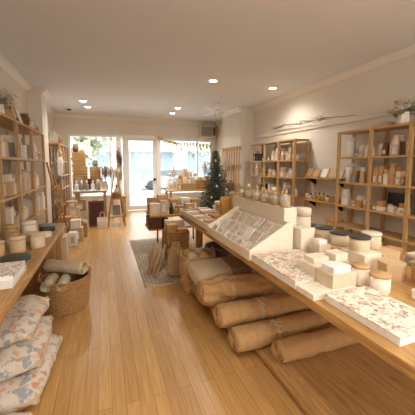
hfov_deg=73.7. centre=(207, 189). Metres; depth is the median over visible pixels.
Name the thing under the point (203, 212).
packet
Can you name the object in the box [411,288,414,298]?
gift box
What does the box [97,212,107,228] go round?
tote bag
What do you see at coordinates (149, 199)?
gift box
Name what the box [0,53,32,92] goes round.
trim
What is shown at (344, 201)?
gift box
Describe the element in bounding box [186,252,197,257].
folded cloth
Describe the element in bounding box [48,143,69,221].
bookcase
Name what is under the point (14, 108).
framed print
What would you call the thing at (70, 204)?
gift box
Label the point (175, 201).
gift box
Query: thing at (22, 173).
gift box
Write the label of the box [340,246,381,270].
gift box
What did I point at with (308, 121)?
branch
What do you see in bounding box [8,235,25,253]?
lidded jar
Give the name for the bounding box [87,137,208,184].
building
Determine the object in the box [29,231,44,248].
lidded jar
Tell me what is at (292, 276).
gift box
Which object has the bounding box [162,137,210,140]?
trim
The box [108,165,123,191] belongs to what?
arrangement
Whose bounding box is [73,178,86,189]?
wooden crate
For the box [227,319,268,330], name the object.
folded blanket
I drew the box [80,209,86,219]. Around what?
gift box
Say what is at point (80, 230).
gift box
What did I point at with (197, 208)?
packet
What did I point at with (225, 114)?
trim
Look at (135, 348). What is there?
floor
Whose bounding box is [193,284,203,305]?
folded blanket
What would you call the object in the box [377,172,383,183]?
gift box
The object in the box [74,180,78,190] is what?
glass bottle
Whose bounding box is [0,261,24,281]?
gift box
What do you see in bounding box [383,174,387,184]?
gift box
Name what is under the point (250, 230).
packet
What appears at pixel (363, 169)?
gift box
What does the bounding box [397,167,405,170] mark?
gift box
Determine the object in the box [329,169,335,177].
framed print
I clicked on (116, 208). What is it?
framed print
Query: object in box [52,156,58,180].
cloth bag
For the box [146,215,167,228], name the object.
wooden crate
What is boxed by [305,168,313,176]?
framed print
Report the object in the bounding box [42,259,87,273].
cloth
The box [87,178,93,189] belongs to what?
framed print
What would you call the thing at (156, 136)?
bunting
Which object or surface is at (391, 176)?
gift box
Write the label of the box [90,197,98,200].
gift box
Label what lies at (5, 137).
round tin
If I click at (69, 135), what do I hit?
window
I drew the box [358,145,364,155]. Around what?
pouch
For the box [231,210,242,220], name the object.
packet
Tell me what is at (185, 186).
wooden crate
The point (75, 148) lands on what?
clay pot
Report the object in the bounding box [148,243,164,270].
bag
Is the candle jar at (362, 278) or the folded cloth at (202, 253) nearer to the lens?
the candle jar at (362, 278)
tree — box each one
[70,136,121,195]
[167,164,178,185]
[197,151,231,208]
[198,142,208,161]
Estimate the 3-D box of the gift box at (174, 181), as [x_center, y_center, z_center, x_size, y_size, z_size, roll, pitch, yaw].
[-0.981,-0.118,8.349,0.113,0.300,0.123,-2,5,-20]
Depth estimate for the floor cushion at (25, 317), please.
1.92 m
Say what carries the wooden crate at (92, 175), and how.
on the wooden crate
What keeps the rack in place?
on the display table at (375, 375)
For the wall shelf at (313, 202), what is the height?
0.150 m
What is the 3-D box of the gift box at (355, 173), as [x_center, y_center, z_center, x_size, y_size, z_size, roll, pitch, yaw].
[2.205,-0.238,4.084,0.110,0.069,0.053,-2,5,-24]
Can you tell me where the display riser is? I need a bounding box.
[233,196,296,225]
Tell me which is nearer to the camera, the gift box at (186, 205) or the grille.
the gift box at (186, 205)
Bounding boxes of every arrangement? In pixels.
[0,88,19,113]
[97,165,112,189]
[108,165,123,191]
[201,160,207,175]
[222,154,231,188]
[387,98,414,123]
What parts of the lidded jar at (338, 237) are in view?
lid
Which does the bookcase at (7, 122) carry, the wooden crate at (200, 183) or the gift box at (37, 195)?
the gift box at (37, 195)
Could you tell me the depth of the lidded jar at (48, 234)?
2.72 m
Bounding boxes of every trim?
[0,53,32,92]
[41,89,50,99]
[46,103,55,116]
[54,113,214,125]
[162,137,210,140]
[214,119,222,125]
[220,107,240,117]
[251,44,414,111]
[253,109,412,138]
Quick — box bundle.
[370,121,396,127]
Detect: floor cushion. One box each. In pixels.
[0,295,49,346]
[0,315,53,379]
[0,334,62,414]
[2,411,32,414]
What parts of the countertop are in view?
panel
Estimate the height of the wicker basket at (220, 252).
0.360 m
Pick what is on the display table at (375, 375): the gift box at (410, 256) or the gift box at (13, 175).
the gift box at (410, 256)
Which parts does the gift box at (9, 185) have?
lid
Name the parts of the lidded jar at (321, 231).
lid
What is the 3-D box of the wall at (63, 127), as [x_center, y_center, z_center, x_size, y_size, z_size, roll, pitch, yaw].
[-2.156,-0.807,9.222,5.520,3.000,0.200,-2,5,-20]
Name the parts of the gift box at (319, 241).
lid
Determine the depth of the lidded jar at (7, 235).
2.36 m
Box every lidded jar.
[0,240,4,256]
[0,253,30,263]
[4,224,18,233]
[5,232,19,247]
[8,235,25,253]
[21,220,36,234]
[24,231,37,244]
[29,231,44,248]
[39,223,54,230]
[43,231,51,237]
[315,224,332,240]
[329,229,350,246]
[349,233,371,252]
[361,230,381,249]
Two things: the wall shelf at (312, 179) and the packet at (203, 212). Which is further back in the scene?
the wall shelf at (312, 179)
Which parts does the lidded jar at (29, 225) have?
lid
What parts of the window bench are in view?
leg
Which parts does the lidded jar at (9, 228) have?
lid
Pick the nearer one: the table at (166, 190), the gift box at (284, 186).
the gift box at (284, 186)
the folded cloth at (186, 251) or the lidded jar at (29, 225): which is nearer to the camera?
the lidded jar at (29, 225)
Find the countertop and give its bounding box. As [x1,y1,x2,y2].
[0,223,64,325]
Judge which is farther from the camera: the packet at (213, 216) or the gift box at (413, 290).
the packet at (213, 216)
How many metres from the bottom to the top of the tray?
0.075 m
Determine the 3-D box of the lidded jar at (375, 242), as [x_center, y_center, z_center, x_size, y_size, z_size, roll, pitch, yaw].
[1.216,0.374,2.058,0.137,0.116,0.137,-2,5,-20]
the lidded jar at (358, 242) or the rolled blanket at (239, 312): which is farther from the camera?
the rolled blanket at (239, 312)
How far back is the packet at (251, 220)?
2.63 m
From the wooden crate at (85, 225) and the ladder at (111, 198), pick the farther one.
the ladder at (111, 198)
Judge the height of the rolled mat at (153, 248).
0.406 m
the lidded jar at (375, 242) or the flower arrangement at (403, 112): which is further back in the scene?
the flower arrangement at (403, 112)
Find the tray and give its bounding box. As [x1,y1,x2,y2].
[181,208,218,230]
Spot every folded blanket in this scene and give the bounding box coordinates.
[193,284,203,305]
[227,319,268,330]
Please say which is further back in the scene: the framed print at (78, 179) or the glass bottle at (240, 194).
the framed print at (78, 179)
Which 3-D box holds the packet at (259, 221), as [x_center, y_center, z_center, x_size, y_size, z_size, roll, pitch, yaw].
[0.456,0.312,2.502,0.089,0.106,0.116,-2,5,-20]
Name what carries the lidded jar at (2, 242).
on the countertop
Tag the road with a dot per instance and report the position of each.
(136, 194)
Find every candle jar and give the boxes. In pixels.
[351,262,369,286]
[369,270,391,294]
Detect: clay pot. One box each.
[16,114,29,125]
[29,121,34,128]
[73,146,77,151]
[92,160,97,166]
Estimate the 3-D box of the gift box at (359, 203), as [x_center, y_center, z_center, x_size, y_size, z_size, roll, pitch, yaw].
[2.215,0.209,4.013,0.091,0.104,0.087,-2,5,-20]
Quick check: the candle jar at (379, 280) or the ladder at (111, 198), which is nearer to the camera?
the candle jar at (379, 280)
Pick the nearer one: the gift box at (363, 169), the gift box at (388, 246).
the gift box at (388, 246)
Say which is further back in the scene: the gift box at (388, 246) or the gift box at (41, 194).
the gift box at (41, 194)
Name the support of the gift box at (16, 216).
on the bookcase at (7, 122)
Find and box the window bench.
[110,194,125,216]
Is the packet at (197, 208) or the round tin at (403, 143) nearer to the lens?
the round tin at (403, 143)
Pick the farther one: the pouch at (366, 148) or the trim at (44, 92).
the trim at (44, 92)
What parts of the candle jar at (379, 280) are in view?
lid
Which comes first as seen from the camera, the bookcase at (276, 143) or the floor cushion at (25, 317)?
the floor cushion at (25, 317)
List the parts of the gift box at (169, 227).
lid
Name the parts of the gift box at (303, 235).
lid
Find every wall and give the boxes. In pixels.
[0,68,57,223]
[53,117,214,214]
[215,55,414,252]
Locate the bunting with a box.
[155,134,210,148]
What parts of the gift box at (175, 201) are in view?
lid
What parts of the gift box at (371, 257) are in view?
lid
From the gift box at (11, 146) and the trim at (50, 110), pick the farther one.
the trim at (50, 110)
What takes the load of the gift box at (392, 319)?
on the display table at (375, 375)
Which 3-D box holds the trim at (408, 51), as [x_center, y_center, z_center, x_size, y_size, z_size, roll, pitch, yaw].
[2.776,-1.720,3.021,0.100,0.100,9.200,-2,5,-20]
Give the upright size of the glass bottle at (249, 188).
0.130 m
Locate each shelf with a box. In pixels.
[254,283,414,414]
[300,198,342,210]
[301,177,345,186]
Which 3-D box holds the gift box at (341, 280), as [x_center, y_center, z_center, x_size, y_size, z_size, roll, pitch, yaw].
[0.736,0.499,1.591,0.173,0.080,0.133,-2,5,-20]
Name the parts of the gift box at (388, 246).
lid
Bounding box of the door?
[124,135,159,210]
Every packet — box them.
[196,207,208,210]
[196,216,211,218]
[199,209,211,213]
[202,211,214,214]
[203,219,215,222]
[211,215,222,218]
[221,218,231,227]
[221,229,228,235]
[225,219,236,230]
[226,232,233,238]
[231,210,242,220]
[231,221,242,233]
[231,234,238,241]
[236,224,248,236]
[236,237,244,244]
[238,212,250,223]
[241,240,250,248]
[242,226,254,240]
[244,216,257,225]
[249,230,264,244]
[251,217,265,230]
[256,234,269,244]
[259,220,275,233]
[268,223,282,234]
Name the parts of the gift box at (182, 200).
lid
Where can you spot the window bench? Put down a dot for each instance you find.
(122, 195)
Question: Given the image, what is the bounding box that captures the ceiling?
[0,0,414,121]
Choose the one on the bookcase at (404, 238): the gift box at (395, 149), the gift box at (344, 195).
the gift box at (395, 149)
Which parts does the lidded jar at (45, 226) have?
lid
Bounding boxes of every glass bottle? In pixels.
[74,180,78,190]
[80,180,83,190]
[85,180,88,189]
[91,180,94,189]
[96,180,99,189]
[239,185,244,196]
[246,186,251,197]
[253,185,260,199]
[262,189,268,201]
[269,187,276,202]
[271,190,278,203]
[281,189,289,206]
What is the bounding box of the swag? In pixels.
[115,148,122,168]
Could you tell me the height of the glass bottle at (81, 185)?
0.260 m
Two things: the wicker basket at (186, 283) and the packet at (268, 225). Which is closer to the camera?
the packet at (268, 225)
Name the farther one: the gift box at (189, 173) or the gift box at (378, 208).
the gift box at (189, 173)
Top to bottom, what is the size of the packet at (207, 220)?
0.077 m
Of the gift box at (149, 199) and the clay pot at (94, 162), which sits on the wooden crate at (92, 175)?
the clay pot at (94, 162)
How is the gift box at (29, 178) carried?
on the bookcase at (7, 122)
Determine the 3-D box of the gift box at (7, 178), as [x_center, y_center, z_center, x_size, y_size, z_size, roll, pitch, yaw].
[-2.400,-0.131,3.262,0.153,0.079,0.089,-1,5,-16]
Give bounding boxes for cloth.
[40,273,58,291]
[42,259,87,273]
[56,274,70,291]
[182,249,192,256]
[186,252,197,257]
[194,248,203,254]
[198,251,208,256]
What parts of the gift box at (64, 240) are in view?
lid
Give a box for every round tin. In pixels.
[3,135,8,156]
[17,206,27,219]
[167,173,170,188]
[346,163,354,181]
[347,137,355,156]
[400,141,405,154]
[405,141,407,154]
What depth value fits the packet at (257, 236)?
2.29 m
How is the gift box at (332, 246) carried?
on the display table at (375, 375)
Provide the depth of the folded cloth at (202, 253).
3.28 m
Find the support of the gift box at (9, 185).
on the bookcase at (7, 122)
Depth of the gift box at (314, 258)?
1.70 m
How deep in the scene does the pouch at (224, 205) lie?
3.49 m
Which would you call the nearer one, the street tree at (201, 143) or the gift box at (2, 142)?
the gift box at (2, 142)
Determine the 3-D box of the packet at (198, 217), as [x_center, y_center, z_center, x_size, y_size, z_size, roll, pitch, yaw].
[-0.042,0.371,3.384,0.166,0.073,0.101,-2,5,-20]
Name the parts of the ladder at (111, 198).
leg, leg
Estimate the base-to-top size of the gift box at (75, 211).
0.220 m
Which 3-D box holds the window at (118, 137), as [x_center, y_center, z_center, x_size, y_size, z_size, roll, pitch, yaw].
[-2.736,-0.451,8.599,0.160,2.400,0.080,-2,5,-20]
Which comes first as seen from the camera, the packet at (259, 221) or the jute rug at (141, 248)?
the packet at (259, 221)
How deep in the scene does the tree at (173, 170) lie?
8.49 m
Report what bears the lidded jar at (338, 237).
on the gift box at (332, 246)
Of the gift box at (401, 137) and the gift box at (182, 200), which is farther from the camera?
the gift box at (182, 200)
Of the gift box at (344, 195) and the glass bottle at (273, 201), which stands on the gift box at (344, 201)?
the gift box at (344, 195)
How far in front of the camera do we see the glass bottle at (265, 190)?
2.61 m
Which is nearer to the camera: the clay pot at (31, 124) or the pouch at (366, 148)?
the pouch at (366, 148)
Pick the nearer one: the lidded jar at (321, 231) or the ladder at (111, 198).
the lidded jar at (321, 231)
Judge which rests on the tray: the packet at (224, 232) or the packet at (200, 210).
the packet at (200, 210)
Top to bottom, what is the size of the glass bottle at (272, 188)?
0.155 m
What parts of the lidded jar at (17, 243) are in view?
lid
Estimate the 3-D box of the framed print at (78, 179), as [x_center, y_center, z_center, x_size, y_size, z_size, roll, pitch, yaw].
[-3.295,-0.146,7.134,0.170,0.339,0.053,-2,5,-20]
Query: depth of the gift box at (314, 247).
2.06 m
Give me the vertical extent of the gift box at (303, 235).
0.215 m
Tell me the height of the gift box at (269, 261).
0.055 m
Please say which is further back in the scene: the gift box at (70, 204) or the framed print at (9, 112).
the gift box at (70, 204)
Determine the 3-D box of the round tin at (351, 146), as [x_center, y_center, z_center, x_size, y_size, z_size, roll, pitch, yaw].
[2.184,-0.639,4.202,0.116,0.302,0.116,-2,5,-20]
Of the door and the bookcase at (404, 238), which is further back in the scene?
the door
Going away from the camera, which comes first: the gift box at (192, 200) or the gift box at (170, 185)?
the gift box at (192, 200)
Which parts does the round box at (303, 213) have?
lid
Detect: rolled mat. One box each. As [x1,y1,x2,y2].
[148,242,154,273]
[152,243,161,275]
[154,244,165,277]
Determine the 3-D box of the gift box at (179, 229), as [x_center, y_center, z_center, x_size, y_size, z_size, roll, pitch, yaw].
[-0.398,0.716,4.324,0.153,0.220,0.163,-2,5,-20]
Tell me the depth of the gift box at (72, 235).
5.15 m
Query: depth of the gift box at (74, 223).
5.42 m
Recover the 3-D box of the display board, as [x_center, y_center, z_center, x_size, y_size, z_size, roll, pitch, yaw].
[-2.709,0.599,6.765,0.360,0.628,0.075,-2,5,-20]
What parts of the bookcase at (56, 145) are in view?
post, post, shelf, shelf, post, post, post, post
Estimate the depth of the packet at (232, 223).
2.75 m
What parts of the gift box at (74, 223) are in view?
lid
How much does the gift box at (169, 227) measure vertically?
0.300 m
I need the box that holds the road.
[80,187,195,200]
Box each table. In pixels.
[73,191,107,216]
[145,211,202,247]
[164,189,208,205]
[180,214,414,414]
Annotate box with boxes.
[0,207,13,230]
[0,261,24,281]
[0,265,25,289]
[1,141,5,156]
[3,174,21,185]
[3,175,12,181]
[4,181,14,195]
[8,135,13,142]
[8,142,20,157]
[8,172,24,177]
[14,183,16,193]
[14,215,17,223]
[20,145,26,157]
[21,178,26,190]
[22,198,36,215]
[23,194,39,212]
[27,145,30,158]
[27,177,30,189]
[31,192,43,196]
[35,177,37,187]
[40,196,44,209]
[52,195,60,205]
[58,215,72,232]
[61,233,68,257]
[66,206,79,216]
[67,200,77,207]
[68,231,77,245]
[70,218,80,228]
[70,226,83,240]
[78,200,85,210]
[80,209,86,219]
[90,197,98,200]
[146,197,156,213]
[149,203,159,215]
[157,194,166,202]
[159,200,167,213]
[164,218,184,228]
[165,223,176,244]
[168,183,172,190]
[168,198,178,211]
[173,180,176,189]
[176,205,183,213]
[177,227,187,242]
[179,197,189,204]
[182,168,186,176]
[184,203,194,208]
[187,171,191,177]
[190,198,198,207]
[252,249,307,275]
[255,168,261,174]
[276,267,314,288]
[280,172,286,176]
[283,185,290,188]
[288,152,292,159]
[293,225,314,253]
[296,207,311,226]
[297,282,356,300]
[299,259,330,281]
[304,252,328,263]
[310,242,330,252]
[313,238,326,244]
[314,237,346,249]
[315,266,356,289]
[322,260,350,273]
[324,249,347,260]
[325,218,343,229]
[325,286,414,346]
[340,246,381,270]
[341,198,350,204]
[342,193,350,197]
[352,175,359,181]
[353,171,360,175]
[356,200,362,207]
[357,196,364,199]
[360,172,366,182]
[361,167,367,171]
[370,246,399,259]
[372,173,377,183]
[376,206,386,210]
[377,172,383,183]
[377,200,386,206]
[377,257,406,282]
[379,166,390,171]
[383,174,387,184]
[383,245,402,257]
[388,173,395,184]
[388,206,396,212]
[389,168,396,172]
[391,144,400,154]
[391,164,399,167]
[392,139,405,144]
[394,135,404,139]
[394,176,404,185]
[396,171,405,176]
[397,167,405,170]
[398,208,410,214]
[406,251,414,265]
[411,264,414,283]
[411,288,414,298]
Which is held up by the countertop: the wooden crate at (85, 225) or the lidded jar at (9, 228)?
the lidded jar at (9, 228)
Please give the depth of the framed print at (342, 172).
4.46 m
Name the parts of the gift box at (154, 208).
lid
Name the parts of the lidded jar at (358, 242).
lid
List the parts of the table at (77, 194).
leg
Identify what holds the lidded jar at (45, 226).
on the countertop
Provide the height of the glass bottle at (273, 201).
0.130 m
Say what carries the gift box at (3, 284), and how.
on the countertop
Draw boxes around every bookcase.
[0,112,47,236]
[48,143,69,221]
[250,138,308,206]
[334,122,414,255]
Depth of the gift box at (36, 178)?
4.40 m
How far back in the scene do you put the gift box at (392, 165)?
3.51 m
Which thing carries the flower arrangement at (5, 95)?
on the bookcase at (7, 122)
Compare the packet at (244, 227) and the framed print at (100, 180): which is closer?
the packet at (244, 227)
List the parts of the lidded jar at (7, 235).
lid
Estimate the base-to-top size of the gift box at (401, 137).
0.055 m
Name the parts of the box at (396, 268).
lid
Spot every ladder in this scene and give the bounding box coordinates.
[46,162,68,232]
[108,170,125,226]
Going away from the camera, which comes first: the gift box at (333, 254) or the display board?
the gift box at (333, 254)
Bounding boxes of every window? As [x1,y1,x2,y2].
[68,134,124,197]
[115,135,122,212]
[159,139,211,193]
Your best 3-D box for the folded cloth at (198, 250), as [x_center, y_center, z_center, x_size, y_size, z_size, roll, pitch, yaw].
[-0.095,0.869,3.466,0.153,0.268,0.142,-4,6,-37]
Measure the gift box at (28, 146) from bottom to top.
0.198 m
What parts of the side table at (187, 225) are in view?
leg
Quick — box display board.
[88,201,103,226]
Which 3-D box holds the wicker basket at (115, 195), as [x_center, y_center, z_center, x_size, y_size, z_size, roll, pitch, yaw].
[-2.274,0.146,6.875,0.210,0.150,0.210,4,7,40]
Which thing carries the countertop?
on the floor
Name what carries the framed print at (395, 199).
on the bookcase at (404, 238)
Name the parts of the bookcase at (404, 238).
post, post, post, shelf, shelf, shelf, shelf, shelf, post, post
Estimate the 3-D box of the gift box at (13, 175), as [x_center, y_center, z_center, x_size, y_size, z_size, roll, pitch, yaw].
[-2.516,-0.070,3.557,0.198,0.240,0.126,-2,5,-20]
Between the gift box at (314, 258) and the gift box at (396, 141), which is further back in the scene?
the gift box at (396, 141)
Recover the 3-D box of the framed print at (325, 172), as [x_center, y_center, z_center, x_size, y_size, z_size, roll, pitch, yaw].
[2.050,-0.283,4.825,0.089,0.167,0.150,-2,5,-20]
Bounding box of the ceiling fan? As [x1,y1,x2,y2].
[204,103,241,116]
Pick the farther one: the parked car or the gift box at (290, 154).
the parked car
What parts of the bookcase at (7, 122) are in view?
post, post, post, shelf, shelf, shelf, shelf, post, post, post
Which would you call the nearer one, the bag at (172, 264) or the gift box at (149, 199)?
the bag at (172, 264)
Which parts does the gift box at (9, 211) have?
lid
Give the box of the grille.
[201,127,211,135]
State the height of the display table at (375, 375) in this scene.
0.790 m
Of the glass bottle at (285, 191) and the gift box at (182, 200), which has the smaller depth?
the glass bottle at (285, 191)
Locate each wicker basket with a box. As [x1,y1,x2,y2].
[38,267,90,316]
[112,192,119,198]
[162,229,189,260]
[178,246,215,293]
[204,241,232,257]
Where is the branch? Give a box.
[269,113,355,129]
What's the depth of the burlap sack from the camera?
7.49 m
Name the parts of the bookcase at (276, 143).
post, post, post, post, shelf, post, shelf, shelf, shelf, post, post, post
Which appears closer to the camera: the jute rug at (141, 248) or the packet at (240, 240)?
the packet at (240, 240)
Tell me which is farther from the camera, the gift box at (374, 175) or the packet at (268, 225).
the gift box at (374, 175)
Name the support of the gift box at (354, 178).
on the bookcase at (404, 238)
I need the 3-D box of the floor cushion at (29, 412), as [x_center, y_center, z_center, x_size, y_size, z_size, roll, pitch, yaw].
[-1.169,1.306,1.266,0.623,0.178,0.518,-2,5,-24]
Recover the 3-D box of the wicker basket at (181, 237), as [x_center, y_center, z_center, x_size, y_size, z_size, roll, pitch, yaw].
[-0.501,0.873,4.386,0.412,0.481,0.371,-2,5,-20]
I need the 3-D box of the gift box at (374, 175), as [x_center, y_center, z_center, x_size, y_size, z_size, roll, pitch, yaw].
[2.321,-0.149,3.758,0.158,0.152,0.072,-2,5,-20]
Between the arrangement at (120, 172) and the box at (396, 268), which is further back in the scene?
the arrangement at (120, 172)
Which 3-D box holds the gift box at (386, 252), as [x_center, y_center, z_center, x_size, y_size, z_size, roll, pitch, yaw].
[1.240,0.484,2.044,0.173,0.100,0.243,-2,5,-20]
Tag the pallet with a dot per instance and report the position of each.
(224, 150)
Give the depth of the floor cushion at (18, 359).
1.78 m
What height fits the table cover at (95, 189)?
0.015 m
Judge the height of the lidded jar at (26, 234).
0.100 m
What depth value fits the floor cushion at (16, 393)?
1.72 m
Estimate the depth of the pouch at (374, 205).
3.78 m
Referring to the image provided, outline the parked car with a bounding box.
[137,168,198,189]
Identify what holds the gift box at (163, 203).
on the side table at (187, 225)
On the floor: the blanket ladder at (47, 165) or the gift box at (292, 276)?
the blanket ladder at (47, 165)
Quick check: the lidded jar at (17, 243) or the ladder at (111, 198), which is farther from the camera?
the ladder at (111, 198)
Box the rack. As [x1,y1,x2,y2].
[207,206,292,260]
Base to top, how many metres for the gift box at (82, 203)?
0.260 m
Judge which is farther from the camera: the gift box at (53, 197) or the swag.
the swag
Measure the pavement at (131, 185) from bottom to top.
0.180 m
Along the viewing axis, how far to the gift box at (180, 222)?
4.40 m
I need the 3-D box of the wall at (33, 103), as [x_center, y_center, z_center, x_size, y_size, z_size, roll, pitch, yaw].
[-2.439,-0.234,2.675,0.430,3.000,11.930,-2,5,-20]
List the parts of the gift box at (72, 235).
lid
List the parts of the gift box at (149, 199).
lid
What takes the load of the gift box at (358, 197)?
on the gift box at (359, 203)
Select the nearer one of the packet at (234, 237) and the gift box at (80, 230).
the packet at (234, 237)
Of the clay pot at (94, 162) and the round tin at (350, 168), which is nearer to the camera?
the round tin at (350, 168)
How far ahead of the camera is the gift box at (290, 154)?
5.42 m
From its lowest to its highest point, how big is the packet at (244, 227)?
0.104 m
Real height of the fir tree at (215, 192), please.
1.880 m
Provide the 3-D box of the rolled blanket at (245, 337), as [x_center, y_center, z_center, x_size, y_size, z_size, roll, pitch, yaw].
[0.614,1.158,2.311,0.888,0.202,0.206,-2,5,-19]
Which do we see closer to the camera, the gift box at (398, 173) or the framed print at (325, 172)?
the gift box at (398, 173)
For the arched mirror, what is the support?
on the bookcase at (56, 145)
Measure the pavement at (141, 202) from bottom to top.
0.100 m
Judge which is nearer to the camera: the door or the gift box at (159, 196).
the gift box at (159, 196)
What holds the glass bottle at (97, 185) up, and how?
on the table cover at (95, 189)
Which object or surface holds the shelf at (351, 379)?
attached to the display table at (375, 375)
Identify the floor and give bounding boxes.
[16,206,305,414]
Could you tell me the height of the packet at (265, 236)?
0.089 m
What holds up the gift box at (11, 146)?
on the bookcase at (7, 122)
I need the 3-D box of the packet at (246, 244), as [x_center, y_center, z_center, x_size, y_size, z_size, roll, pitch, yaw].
[0.302,0.465,2.250,0.074,0.081,0.091,-2,5,-20]
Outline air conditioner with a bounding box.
[198,125,216,137]
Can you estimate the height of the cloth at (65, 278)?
0.098 m
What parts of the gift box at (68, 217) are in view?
lid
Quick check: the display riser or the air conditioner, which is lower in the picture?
the display riser
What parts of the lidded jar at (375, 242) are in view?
lid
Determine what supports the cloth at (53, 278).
in the wicker basket at (75, 298)
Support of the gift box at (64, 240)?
on the floor
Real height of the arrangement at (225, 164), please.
1.009 m
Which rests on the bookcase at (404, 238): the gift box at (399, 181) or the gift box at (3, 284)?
the gift box at (399, 181)
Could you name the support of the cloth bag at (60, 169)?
hanging from the bookcase at (56, 145)
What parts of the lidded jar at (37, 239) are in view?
lid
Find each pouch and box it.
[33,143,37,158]
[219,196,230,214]
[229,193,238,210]
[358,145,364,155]
[364,145,368,155]
[372,202,376,209]
[378,143,382,155]
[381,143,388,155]
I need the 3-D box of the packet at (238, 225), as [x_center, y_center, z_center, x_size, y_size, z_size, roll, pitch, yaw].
[0.279,0.367,2.647,0.085,0.102,0.097,-2,5,-20]
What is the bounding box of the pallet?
[222,146,241,191]
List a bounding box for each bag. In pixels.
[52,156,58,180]
[57,152,63,175]
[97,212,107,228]
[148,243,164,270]
[165,242,182,277]
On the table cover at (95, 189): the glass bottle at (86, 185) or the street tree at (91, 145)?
the glass bottle at (86, 185)
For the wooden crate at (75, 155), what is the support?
on the wooden crate at (75, 169)
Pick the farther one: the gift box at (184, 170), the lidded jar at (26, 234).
the gift box at (184, 170)
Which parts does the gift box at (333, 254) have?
lid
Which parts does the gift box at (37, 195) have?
lid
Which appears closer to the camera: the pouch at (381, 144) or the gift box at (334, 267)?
the gift box at (334, 267)
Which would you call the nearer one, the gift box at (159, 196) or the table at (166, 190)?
the gift box at (159, 196)
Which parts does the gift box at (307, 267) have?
lid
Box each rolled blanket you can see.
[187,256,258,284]
[197,272,273,306]
[213,292,311,327]
[228,310,331,351]
[271,325,358,363]
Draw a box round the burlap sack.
[227,180,233,190]
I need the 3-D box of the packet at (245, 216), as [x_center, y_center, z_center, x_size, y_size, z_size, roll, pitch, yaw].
[0.362,0.293,2.769,0.098,0.098,0.121,-2,5,-20]
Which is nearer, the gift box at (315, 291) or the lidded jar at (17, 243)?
the gift box at (315, 291)
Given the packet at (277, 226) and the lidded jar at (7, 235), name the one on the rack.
the packet at (277, 226)
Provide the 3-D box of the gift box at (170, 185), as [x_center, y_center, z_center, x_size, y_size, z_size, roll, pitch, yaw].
[-1.103,-0.074,8.307,0.113,0.220,0.123,-2,5,-20]
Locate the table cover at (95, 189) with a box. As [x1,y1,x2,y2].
[72,189,107,191]
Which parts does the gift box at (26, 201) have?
lid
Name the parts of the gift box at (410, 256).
lid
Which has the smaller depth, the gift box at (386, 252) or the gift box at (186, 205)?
the gift box at (386, 252)
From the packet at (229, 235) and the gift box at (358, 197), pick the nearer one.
the packet at (229, 235)
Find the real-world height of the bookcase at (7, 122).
2.050 m
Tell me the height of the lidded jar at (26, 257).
0.045 m
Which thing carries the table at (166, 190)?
on the floor
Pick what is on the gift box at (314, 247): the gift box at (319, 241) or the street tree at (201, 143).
the gift box at (319, 241)
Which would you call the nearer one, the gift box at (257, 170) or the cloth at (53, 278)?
the cloth at (53, 278)
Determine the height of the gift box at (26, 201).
0.262 m
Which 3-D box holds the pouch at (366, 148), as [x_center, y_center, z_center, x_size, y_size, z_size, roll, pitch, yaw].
[2.267,-0.546,3.930,0.072,0.162,0.061,-2,5,-20]
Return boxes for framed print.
[4,102,14,118]
[13,107,22,122]
[76,177,82,189]
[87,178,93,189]
[96,179,102,189]
[111,204,120,215]
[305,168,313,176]
[312,170,320,176]
[320,168,330,177]
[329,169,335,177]
[335,170,345,178]
[387,192,411,207]
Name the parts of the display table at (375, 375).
leg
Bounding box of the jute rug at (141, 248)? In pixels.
[130,235,204,286]
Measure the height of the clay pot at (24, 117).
0.200 m
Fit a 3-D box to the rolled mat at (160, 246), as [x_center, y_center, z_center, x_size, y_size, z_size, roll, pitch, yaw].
[-0.684,0.954,3.756,0.042,0.408,0.232,2,6,25]
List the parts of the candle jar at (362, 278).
lid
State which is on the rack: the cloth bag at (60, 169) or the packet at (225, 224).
the packet at (225, 224)
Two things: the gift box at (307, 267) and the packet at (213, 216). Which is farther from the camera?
the packet at (213, 216)
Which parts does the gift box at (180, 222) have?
lid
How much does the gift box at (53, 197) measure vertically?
0.255 m
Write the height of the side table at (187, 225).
0.620 m
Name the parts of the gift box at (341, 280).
lid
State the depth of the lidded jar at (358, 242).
1.88 m
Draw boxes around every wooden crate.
[72,152,85,166]
[73,167,87,177]
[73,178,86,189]
[81,223,87,236]
[89,167,100,177]
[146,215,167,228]
[181,183,196,189]
[196,180,210,189]
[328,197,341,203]
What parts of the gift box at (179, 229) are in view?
lid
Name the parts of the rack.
panel, panel, panel, panel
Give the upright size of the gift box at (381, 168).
0.087 m
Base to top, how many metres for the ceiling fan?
0.325 m
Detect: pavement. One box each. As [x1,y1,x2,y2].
[108,184,166,188]
[130,200,146,205]
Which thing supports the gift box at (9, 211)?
on the bookcase at (7, 122)
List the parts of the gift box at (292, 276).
lid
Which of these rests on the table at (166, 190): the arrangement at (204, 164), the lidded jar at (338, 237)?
the arrangement at (204, 164)
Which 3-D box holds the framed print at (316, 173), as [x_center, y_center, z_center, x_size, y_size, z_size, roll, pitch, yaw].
[1.974,-0.285,5.011,0.076,0.140,0.150,-2,5,-20]
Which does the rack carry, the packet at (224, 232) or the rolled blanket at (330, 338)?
the packet at (224, 232)
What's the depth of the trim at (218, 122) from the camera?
9.46 m
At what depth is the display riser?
2.51 m
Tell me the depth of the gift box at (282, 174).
5.72 m
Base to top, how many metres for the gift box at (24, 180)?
0.184 m
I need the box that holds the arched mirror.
[48,130,57,142]
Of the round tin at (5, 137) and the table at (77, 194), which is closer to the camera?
the round tin at (5, 137)

